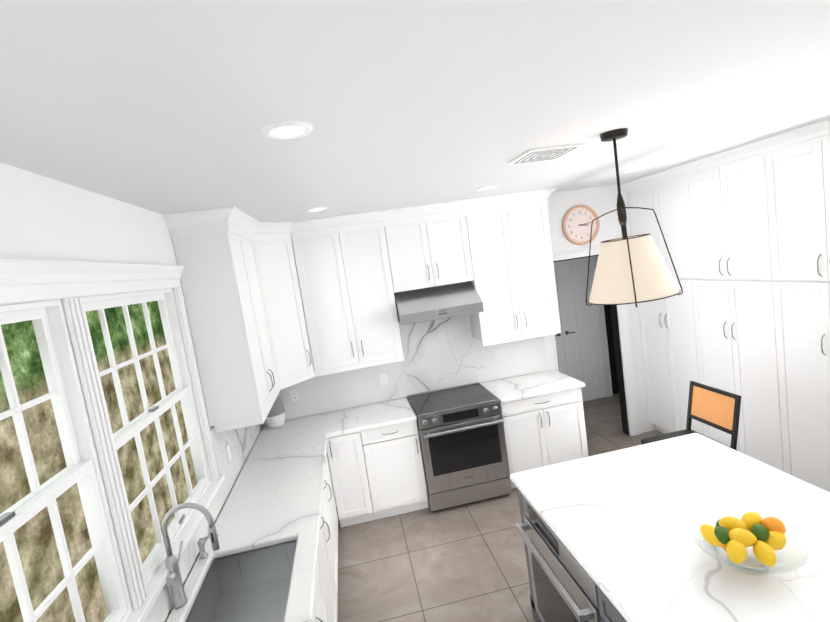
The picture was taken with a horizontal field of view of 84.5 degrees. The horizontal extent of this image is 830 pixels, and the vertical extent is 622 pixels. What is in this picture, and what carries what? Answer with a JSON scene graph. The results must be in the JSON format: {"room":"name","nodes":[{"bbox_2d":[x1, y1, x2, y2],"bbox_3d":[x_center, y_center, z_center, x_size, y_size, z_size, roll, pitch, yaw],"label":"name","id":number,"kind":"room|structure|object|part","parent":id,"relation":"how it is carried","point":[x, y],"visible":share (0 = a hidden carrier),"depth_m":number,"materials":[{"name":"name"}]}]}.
{"room":"kitchen","nodes":[
{"label":"kitchen","id":0,"kind":"room"},
{"bbox_2d":[0,162,262,621],"bbox_3d":[-1.094,0.908,1.369,0.075,2.740,6.100,-9,6,-8],"label":"wall","id":1,"kind":"structure","parent":0,"point":[43,218],"depth_m":1.75,"materials":[{"name":"paint"}]},
{"bbox_2d":[0,258,224,621],"bbox_3d":[-1.181,0.499,1.716,0.136,1.360,2.260,-9,6,-8],"label":"window","id":2,"kind":"structure","parent":1,"relation":"in","point":[65,396],"depth_m":1.63,"materials":[{"name":"white wood"}]},
{"bbox_2d":[82,289,210,585],"bbox_3d":[-1.291,0.506,2.243,0.074,1.198,0.988,-9,6,-8],"label":"window","id":3,"kind":"structure","parent":1,"relation":"in","point":[182,392],"depth_m":2.29,"materials":[{"name":"white wood"}]},
{"bbox_2d":[144,423,263,621],"bbox_3d":[-1.087,1.079,1.842,0.021,0.470,5.199,-9,6,-8],"label":"backsplash","id":4,"kind":"structure","parent":1,"relation":"attached to","point":[241,441],"depth_m":2.92,"materials":[{"name":"stone"}]},
{"bbox_2d":[225,443,231,462],"bbox_3d":[-1.284,0.980,3.147,0.008,0.116,0.072,-9,6,-8],"label":"electrical outlet","id":5,"kind":"object","parent":4,"relation":"attached to","point":[227,448],"depth_m":3.14,"materials":[{"name":"white plastic"}]},
{"bbox_2d":[172,232,283,428],"bbox_3d":[-1.297,0.066,3.339,0.368,1.233,0.922,-9,6,-8],"label":"upper cabinet","id":6,"kind":"object","parent":1,"relation":"attached to","point":[269,320],"depth_m":2.91,"materials":[{"name":"white wood"}]},
{"bbox_2d":[163,187,557,240],"bbox_3d":[-0.104,-0.812,3.695,3.080,0.139,1.550,-9,6,-8],"label":"crown molding","id":7,"kind":"structure","parent":6,"relation":"attached to","point":[234,220],"depth_m":4.02,"materials":[{"name":"white wood"}]},
{"bbox_2d":[0,0,829,221],"bbox_3d":[0.866,-0.904,2.296,5.200,0.060,7.800,-9,6,-8],"label":"ceiling","id":8,"kind":"structure","parent":0,"point":[162,107],"depth_m":1.34,"materials":[{"name":"paint"}]},
{"bbox_2d":[261,121,312,139],"bbox_3d":[-0.419,-0.592,1.503,0.169,0.011,0.169,-3,8,42],"label":"recessed light","id":9,"kind":"object","parent":8,"relation":"in","point":[283,129],"depth_m":1.49,"materials":[{"name":"white plastic"}]},
{"bbox_2d":[306,207,327,211],"bbox_3d":[-0.727,-0.753,3.392,0.169,0.011,0.169,-3,8,42],"label":"recessed light","id":10,"kind":"object","parent":8,"relation":"in","point":[316,208],"depth_m":3.36,"materials":[{"name":"white plastic"}]},
{"bbox_2d":[476,185,496,190],"bbox_3d":[0.562,-0.963,3.584,0.169,0.011,0.169,-3,8,42],"label":"recessed light","id":11,"kind":"object","parent":8,"relation":"in","point":[494,186],"depth_m":3.55,"materials":[{"name":"white plastic"}]},
{"bbox_2d":[508,143,583,164],"bbox_3d":[0.721,-0.872,2.550,0.310,0.012,0.310,-9,6,-8],"label":"ceiling vent","id":12,"kind":"object","parent":8,"relation":"in","point":[543,154],"visible":1,"depth_m":2.50,"materials":[{"name":"grey metal"}]},
{"bbox_2d":[586,128,682,307],"bbox_3d":[1.065,-0.467,2.315,0.436,0.858,0.436,-9,6,-8],"label":"pendant light","id":13,"kind":"object","parent":8,"relation":"hanging from","point":[631,269],"visible":1,"depth_m":2.22,"materials":[{"name":"beige fabric"}]},
{"bbox_3d":[1.087,-0.320,2.331,0.436,0.559,0.436,-9,6,-8],"label":"lamp shade","id":14,"kind":"part","parent":13,"relation":"part of","materials":[{"name":"beige fabric"}]},
{"bbox_2d":[623,167,645,172],"bbox_3d":[1.826,-1.172,3.803,0.169,0.011,0.169,-3,8,42],"label":"recessed light","id":15,"kind":"object","parent":8,"relation":"in","point":[641,168],"depth_m":3.77,"materials":[{"name":"white plastic"}]},
{"bbox_2d":[263,184,655,435],"bbox_3d":[0.740,0.269,4.765,4.940,2.740,0.100,-9,6,-8],"label":"wall","id":16,"kind":"structure","parent":0,"point":[601,200],"depth_m":4.81,"materials":[{"name":"paint"}]},
{"bbox_2d":[260,238,323,387],"bbox_3d":[-1.263,-0.014,4.028,0.660,1.233,0.657,-9,6,-8],"label":"upper cabinet","id":17,"kind":"object","parent":16,"relation":"attached to","point":[283,259],"depth_m":3.97,"materials":[{"name":"white wood"}]},
{"bbox_2d":[300,226,403,372],"bbox_3d":[-0.617,-0.135,4.269,0.943,1.233,0.370,-9,6,-8],"label":"upper cabinet","id":18,"kind":"object","parent":16,"relation":"attached to","point":[353,276],"depth_m":4.14,"materials":[{"name":"white wood"}]},
{"bbox_2d":[264,314,547,423],"bbox_3d":[0.035,0.888,4.642,3.029,1.650,0.020,-9,6,-8],"label":"backsplash","id":19,"kind":"structure","parent":16,"relation":"attached to","point":[445,353],"depth_m":4.61,"materials":[{"name":"stone"}]},
{"bbox_2d":[290,389,298,401],"bbox_3d":[-1.168,0.819,4.426,0.072,0.116,0.008,-9,6,-8],"label":"electrical outlet","id":20,"kind":"object","parent":19,"relation":"attached to","point":[295,396],"depth_m":4.42,"materials":[{"name":"white plastic"}]},
{"bbox_2d":[379,373,387,384],"bbox_3d":[-0.312,0.680,4.553,0.072,0.116,0.008,-9,6,-8],"label":"electrical outlet","id":21,"kind":"object","parent":19,"relation":"attached to","point":[383,377],"depth_m":4.55,"materials":[{"name":"white plastic"}]},
{"bbox_2d":[392,215,475,290],"bbox_3d":[0.111,-0.555,4.373,0.764,0.639,0.328,-9,6,-8],"label":"upper cabinet","id":22,"kind":"object","parent":16,"relation":"attached to","point":[438,252],"depth_m":4.22,"materials":[{"name":"white wood"}]},
{"bbox_2d":[394,281,483,324],"bbox_3d":[0.194,-0.087,4.329,0.758,0.282,0.522,-9,6,-8],"label":"range hood","id":23,"kind":"object","parent":16,"relation":"attached to","point":[431,303],"visible":0.92,"depth_m":4.15,"materials":[{"name":"silver metal"}]},
{"bbox_2d":[468,205,559,344],"bbox_3d":[0.893,-0.383,4.515,0.867,1.233,0.328,-9,6,-8],"label":"upper cabinet","id":24,"kind":"object","parent":16,"relation":"attached to","point":[515,284],"depth_m":4.37,"materials":[{"name":"white wood"}]},
{"bbox_2d":[562,205,599,244],"bbox_3d":[1.730,-0.895,4.755,0.410,0.410,0.040,-9,6,-8],"label":"wall clock","id":25,"kind":"object","parent":16,"relation":"attached to","point":[580,225],"visible":0.96,"depth_m":4.76,"materials":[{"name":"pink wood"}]},
{"bbox_2d":[544,246,641,435],"bbox_3d":[1.868,0.396,4.937,1.073,2.127,0.145,-9,6,-8],"label":"door frame","id":26,"kind":"structure","parent":16,"relation":"attached to","point":[628,361],"depth_m":4.97,"materials":[{"name":"white wood"}]},
{"bbox_2d":[621,119,829,192],"bbox_3d":[2.479,-1.144,3.264,0.092,0.139,3.170,-9,6,-8],"label":"crown molding","id":27,"kind":"structure","parent":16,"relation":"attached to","point":[810,133],"depth_m":3.43,"materials":[{"name":"white wood"}]},
{"bbox_2d":[336,393,663,621],"bbox_3d":[1.270,1.851,2.597,5.200,0.060,7.800,-9,6,-8],"label":"floor","id":28,"kind":"structure","parent":0,"point":[465,563],"depth_m":3.46,"materials":[{"name":"tile"}]},
{"bbox_2d":[198,504,337,621],"bbox_3d":[-0.806,1.669,2.704,0.588,0.870,0.587,-9,6,-8],"label":"base cabinet","id":29,"kind":"object","parent":28,"relation":"on","point":[326,553],"depth_m":2.90,"materials":[{"name":"white wood"}]},
{"bbox_2d":[166,413,329,621],"bbox_3d":[-0.732,1.279,1.906,0.630,0.040,5.179,-9,6,-8],"label":"countertop","id":30,"kind":"structure","parent":29,"relation":"on","point":[275,496],"depth_m":2.74,"materials":[{"name":"stone"}]},
{"bbox_2d":[161,502,219,608],"bbox_3d":[-0.979,1.054,2.007,0.234,0.450,0.135,-9,6,-8],"label":"faucet","id":31,"kind":"object","parent":30,"relation":"on","point":[174,581],"visible":1,"depth_m":1.98,"materials":[{"name":"silver metal"}]},
{"bbox_2d":[197,534,218,558],"bbox_3d":[-1.058,1.206,2.346,0.114,0.100,0.043,-9,6,-8],"label":"soap dispenser","id":32,"kind":"object","parent":30,"relation":"on","point":[201,547],"visible":0.98,"depth_m":2.33,"materials":[{"name":"silver metal"}]},
{"bbox_2d":[186,541,296,621],"bbox_3d":[-0.758,1.391,2.044,0.447,0.197,0.772,-9,6,-8],"label":"sink","id":33,"kind":"object","parent":30,"relation":"in","point":[251,586],"visible":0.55,"depth_m":2.38,"materials":[{"name":"silver metal"}]},
{"bbox_2d":[265,396,284,427],"bbox_3d":[-1.315,0.927,4.263,0.192,0.312,0.192,-9,6,-8],"label":"vase","id":34,"kind":"object","parent":30,"relation":"on","point":[275,417],"visible":0.54,"depth_m":4.20,"materials":[{"name":"white ceramic"}]},
{"bbox_2d":[313,560,333,621],"bbox_3d":[-0.688,1.827,2.085,0.588,0.658,0.941,-9,6,-8],"label":"base cabinet","id":35,"kind":"object","parent":28,"relation":"on","point":[323,610],"depth_m":2.45,"materials":[{"name":"white wood"}]},
{"bbox_2d":[322,468,337,571],"bbox_3d":[-0.881,1.629,3.163,0.588,0.870,0.591,-9,6,-8],"label":"base cabinet","id":36,"kind":"object","parent":28,"relation":"on","point":[326,495],"depth_m":3.41,"materials":[{"name":"white wood"}]},
{"bbox_2d":[325,437,349,535],"bbox_3d":[-0.932,1.582,3.670,0.650,0.870,0.553,-9,6,-8],"label":"base cabinet","id":37,"kind":"object","parent":28,"relation":"on","point":[333,481],"depth_m":3.95,"materials":[{"name":"white wood"}]},
{"bbox_2d":[326,398,416,437],"bbox_3d":[-0.410,0.977,4.242,0.775,0.040,0.636,-9,6,-8],"label":"countertop","id":38,"kind":"structure","parent":37,"relation":"on","point":[398,411],"depth_m":4.15,"materials":[{"name":"stone"}]},
{"bbox_2d":[334,430,381,525],"bbox_3d":[-0.581,1.464,4.278,0.370,0.870,0.589,-9,6,-8],"label":"base cabinet","id":39,"kind":"object","parent":28,"relation":"on","point":[376,473],"depth_m":4.00,"materials":[{"name":"white wood"}]},
{"bbox_2d":[370,421,428,517],"bbox_3d":[-0.245,1.409,4.328,0.562,0.870,0.589,-9,6,-8],"label":"base cabinet","id":40,"kind":"object","parent":28,"relation":"on","point":[398,463],"depth_m":4.05,"materials":[{"name":"white wood"}]},
{"bbox_2d":[407,382,511,511],"bbox_3d":[0.413,1.278,4.354,0.758,0.933,0.725,-9,6,-8],"label":"range","id":41,"kind":"object","parent":28,"relation":"on","point":[461,433],"visible":1,"depth_m":4.07,"materials":[{"name":"silver metal"}]},
{"bbox_2d":[501,388,588,488],"bbox_3d":[1.177,1.178,4.540,0.802,0.870,0.589,-9,6,-8],"label":"base cabinet","id":42,"kind":"object","parent":28,"relation":"on","point":[549,429],"depth_m":4.25,"materials":[{"name":"white wood"}]},
{"bbox_2d":[480,369,585,402],"bbox_3d":[1.127,0.726,4.478,0.834,0.040,0.624,-9,6,-8],"label":"countertop","id":43,"kind":"structure","parent":42,"relation":"on","point":[511,389],"depth_m":4.38,"materials":[{"name":"stone"}]},
{"bbox_2d":[517,488,626,621],"bbox_3d":[1.471,1.478,1.388,1.273,0.870,3.020,-9,6,-8],"label":"kitchen island","id":44,"kind":"object","parent":28,"relation":"on","point":[608,611],"visible":0.15,"depth_m":1.83,"materials":[{"name":"grey wood"}]},
{"bbox_2d":[515,495,600,621],"bbox_3d":[0.994,1.377,2.292,0.707,0.714,0.756,-9,6,-8],"label":"oven","id":45,"kind":"object","parent":44,"relation":"in","point":[564,585],"visible":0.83,"depth_m":2.23,"materials":[{"name":"silver metal"}]},
{"bbox_2d":[510,433,829,621],"bbox_3d":[1.435,1.025,1.325,1.271,0.040,3.083,-9,6,-8],"label":"island countertop","id":46,"kind":"structure","parent":44,"relation":"on","point":[620,522],"depth_m":2.05,"materials":[{"name":"stone"}]},
{"bbox_2d":[691,513,807,575],"bbox_3d":[1.275,0.928,1.757,0.364,0.102,0.364,-9,6,-8],"label":"fruit bowl","id":47,"kind":"object","parent":46,"relation":"on","point":[743,568],"visible":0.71,"depth_m":1.71,"materials":[{"name":"clear glass"}]},
{"bbox_2d":[700,512,785,566],"bbox_3d":[1.276,0.871,1.757,0.284,0.128,0.252,-9,6,-8],"label":"fruit","id":48,"kind":"object","parent":47,"relation":"in","point":[734,537],"visible":1,"depth_m":1.72,"materials":[{"name":"yellow food"}]},
{"bbox_2d":[641,381,740,450],"bbox_3d":[2.014,1.103,3.336,0.496,1.035,0.450,-9,6,-8],"label":"counter stool","id":49,"kind":"object","parent":28,"relation":"on","point":[716,408],"visible":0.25,"depth_m":3.33,"materials":[{"name":"wicker"}]},
{"bbox_2d":[628,138,829,492],"bbox_3d":[2.989,0.135,3.455,0.678,2.631,3.168,-9,6,-8],"label":"pantry","id":50,"kind":"object","parent":28,"relation":"on","point":[745,315],"visible":0.77,"depth_m":3.58,"materials":[{"name":"white wood"}]},
{"bbox_2d":[604,305,618,393],"bbox_3d":[1.799,0.019,5.628,2.700,2.740,1.300,-9,6,-8],"label":"wall","id":51,"kind":"structure","parent":0,"point":[611,348],"depth_m":6.39,"materials":[{"name":"black paint"}]},
{"bbox_2d":[553,256,612,401],"bbox_3d":[1.990,0.249,6.179,1.260,2.107,0.114,-9,6,-8],"label":"doors","id":52,"kind":"structure","parent":51,"relation":"in","point":[582,346],"depth_m":6.22,"materials":[{"name":"paint"}]},
{"label":"outside","id":53,"kind":"structure","parent":0,"visible":0},
{"bbox_2d":[0,301,196,621],"bbox_3d":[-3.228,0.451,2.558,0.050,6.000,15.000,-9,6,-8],"label":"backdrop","id":54,"kind":"structure","parent":53,"point":[36,544],"depth_m":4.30,"materials":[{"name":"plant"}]}
]}

